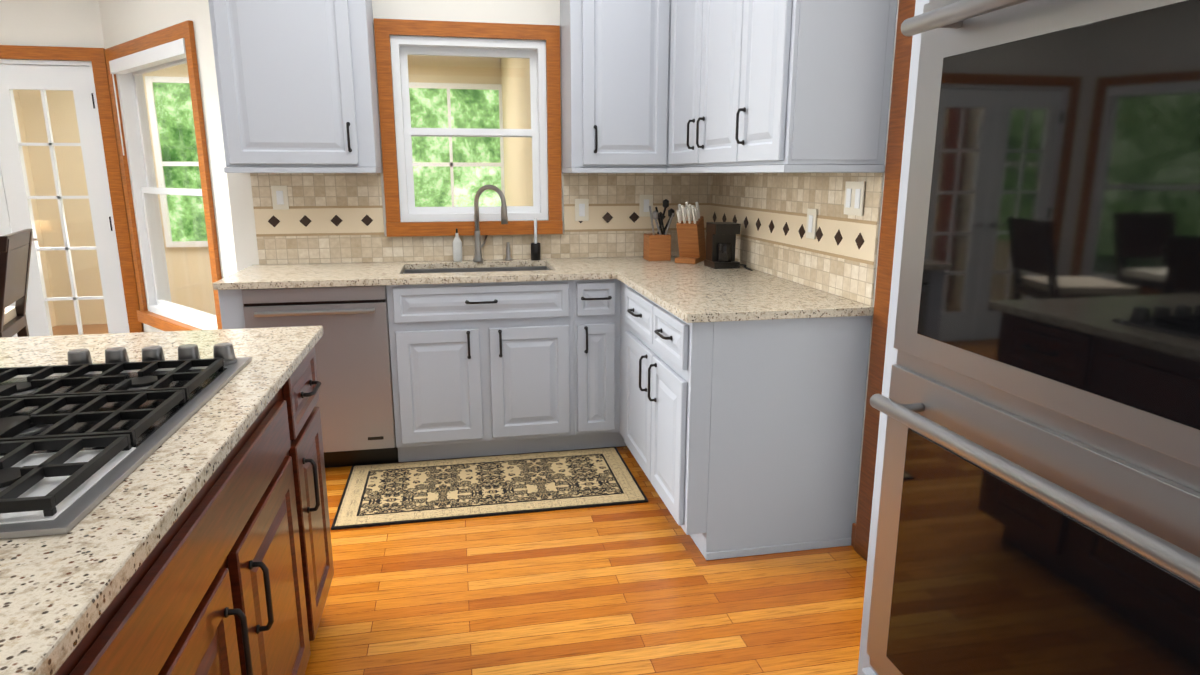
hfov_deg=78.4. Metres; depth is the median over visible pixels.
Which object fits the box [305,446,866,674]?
floor
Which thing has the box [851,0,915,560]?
door frame
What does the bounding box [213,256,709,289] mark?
countertop
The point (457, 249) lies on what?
soap dispenser
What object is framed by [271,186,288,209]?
electrical outlet
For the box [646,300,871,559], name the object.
base cabinet
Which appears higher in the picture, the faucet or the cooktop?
the faucet
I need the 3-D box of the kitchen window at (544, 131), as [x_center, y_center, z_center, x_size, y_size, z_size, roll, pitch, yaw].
[-0.667,-1.072,3.848,0.915,1.055,0.175,-2,13,-11]
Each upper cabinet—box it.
[208,0,382,172]
[560,0,667,171]
[664,0,811,171]
[732,0,896,167]
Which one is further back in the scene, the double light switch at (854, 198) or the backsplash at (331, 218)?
the backsplash at (331, 218)
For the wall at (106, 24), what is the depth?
4.39 m
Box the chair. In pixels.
[0,229,32,337]
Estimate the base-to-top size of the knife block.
0.311 m
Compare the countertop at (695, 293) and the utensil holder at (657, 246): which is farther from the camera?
the utensil holder at (657, 246)
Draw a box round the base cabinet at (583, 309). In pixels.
[554,279,613,449]
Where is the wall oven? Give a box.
[866,0,1199,674]
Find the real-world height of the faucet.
0.397 m
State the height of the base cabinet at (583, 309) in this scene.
0.878 m
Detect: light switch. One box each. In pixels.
[806,208,816,238]
[844,181,864,215]
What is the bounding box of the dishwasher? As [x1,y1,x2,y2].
[241,285,398,467]
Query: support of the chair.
on the floor
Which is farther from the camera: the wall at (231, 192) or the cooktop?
the wall at (231, 192)
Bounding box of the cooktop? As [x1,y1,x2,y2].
[0,343,251,538]
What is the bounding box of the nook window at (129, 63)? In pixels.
[104,20,221,330]
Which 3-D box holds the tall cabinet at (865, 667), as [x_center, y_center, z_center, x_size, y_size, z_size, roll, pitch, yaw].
[0.918,-0.198,0.934,0.683,2.699,1.015,-2,13,-11]
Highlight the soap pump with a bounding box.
[505,242,511,260]
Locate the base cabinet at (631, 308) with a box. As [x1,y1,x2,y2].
[614,279,649,473]
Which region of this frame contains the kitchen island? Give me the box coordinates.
[55,347,333,674]
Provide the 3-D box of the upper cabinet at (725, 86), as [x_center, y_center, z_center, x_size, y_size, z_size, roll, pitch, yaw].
[0.607,-1.330,3.117,0.369,1.184,0.910,-2,13,-11]
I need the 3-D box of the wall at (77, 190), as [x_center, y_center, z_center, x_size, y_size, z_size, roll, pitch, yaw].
[-2.664,-1.096,5.348,4.340,2.660,3.455,-2,13,-11]
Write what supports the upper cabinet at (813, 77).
attached to the wall at (897, 0)
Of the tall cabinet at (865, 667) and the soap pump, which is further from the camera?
the soap pump
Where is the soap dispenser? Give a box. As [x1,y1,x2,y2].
[453,228,462,261]
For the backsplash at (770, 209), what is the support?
attached to the wall at (897, 0)
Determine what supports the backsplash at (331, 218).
attached to the wall at (231, 192)
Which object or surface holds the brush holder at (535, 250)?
on the countertop at (271, 276)
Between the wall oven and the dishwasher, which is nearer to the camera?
the wall oven
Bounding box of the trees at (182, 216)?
[145,76,207,246]
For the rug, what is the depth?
3.24 m
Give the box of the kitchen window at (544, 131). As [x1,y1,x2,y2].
[374,18,562,236]
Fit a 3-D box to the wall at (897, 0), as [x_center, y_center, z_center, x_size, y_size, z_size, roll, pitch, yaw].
[1.281,-0.324,1.207,0.140,2.830,6.330,-2,13,-11]
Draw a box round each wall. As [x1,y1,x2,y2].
[8,0,202,331]
[13,55,532,335]
[164,0,635,278]
[855,0,898,522]
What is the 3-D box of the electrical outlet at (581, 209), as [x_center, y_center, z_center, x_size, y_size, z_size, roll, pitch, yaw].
[-0.098,-0.691,3.985,0.075,0.118,0.009,-2,13,-11]
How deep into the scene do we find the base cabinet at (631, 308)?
3.29 m
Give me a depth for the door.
4.59 m
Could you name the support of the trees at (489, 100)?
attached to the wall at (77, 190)
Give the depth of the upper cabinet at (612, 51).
3.56 m
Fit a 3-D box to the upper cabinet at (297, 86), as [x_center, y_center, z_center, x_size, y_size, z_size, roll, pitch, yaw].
[-1.392,-1.337,3.393,0.731,1.130,0.387,-2,13,-11]
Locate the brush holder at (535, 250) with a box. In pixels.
[531,218,540,259]
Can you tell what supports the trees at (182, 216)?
attached to the wall at (77, 190)
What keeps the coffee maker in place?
on the countertop at (271, 276)
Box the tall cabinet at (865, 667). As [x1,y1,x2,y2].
[857,0,928,674]
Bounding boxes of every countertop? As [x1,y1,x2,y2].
[0,326,322,674]
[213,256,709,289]
[613,265,873,322]
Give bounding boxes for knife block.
[675,202,705,263]
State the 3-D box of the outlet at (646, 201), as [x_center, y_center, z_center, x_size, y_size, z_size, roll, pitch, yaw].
[0.255,-0.725,4.049,0.075,0.118,0.009,-2,13,-11]
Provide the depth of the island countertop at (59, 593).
1.03 m
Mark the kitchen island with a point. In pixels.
(233, 574)
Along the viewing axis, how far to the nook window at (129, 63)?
4.43 m
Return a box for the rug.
[331,447,647,529]
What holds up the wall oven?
in the tall cabinet at (865, 667)
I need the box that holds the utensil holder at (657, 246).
[643,199,674,260]
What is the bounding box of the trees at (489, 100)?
[409,82,504,206]
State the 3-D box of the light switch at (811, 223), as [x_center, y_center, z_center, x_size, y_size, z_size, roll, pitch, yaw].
[0.847,-0.456,2.953,0.009,0.118,0.075,-2,13,-11]
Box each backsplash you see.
[250,173,709,264]
[706,173,882,305]
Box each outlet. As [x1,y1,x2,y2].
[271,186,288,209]
[575,199,588,220]
[639,195,652,216]
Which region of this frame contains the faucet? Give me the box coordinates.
[473,185,507,261]
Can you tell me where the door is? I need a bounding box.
[0,45,143,336]
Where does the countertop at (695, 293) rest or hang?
on the base cabinet at (740, 438)
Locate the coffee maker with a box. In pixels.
[704,222,752,270]

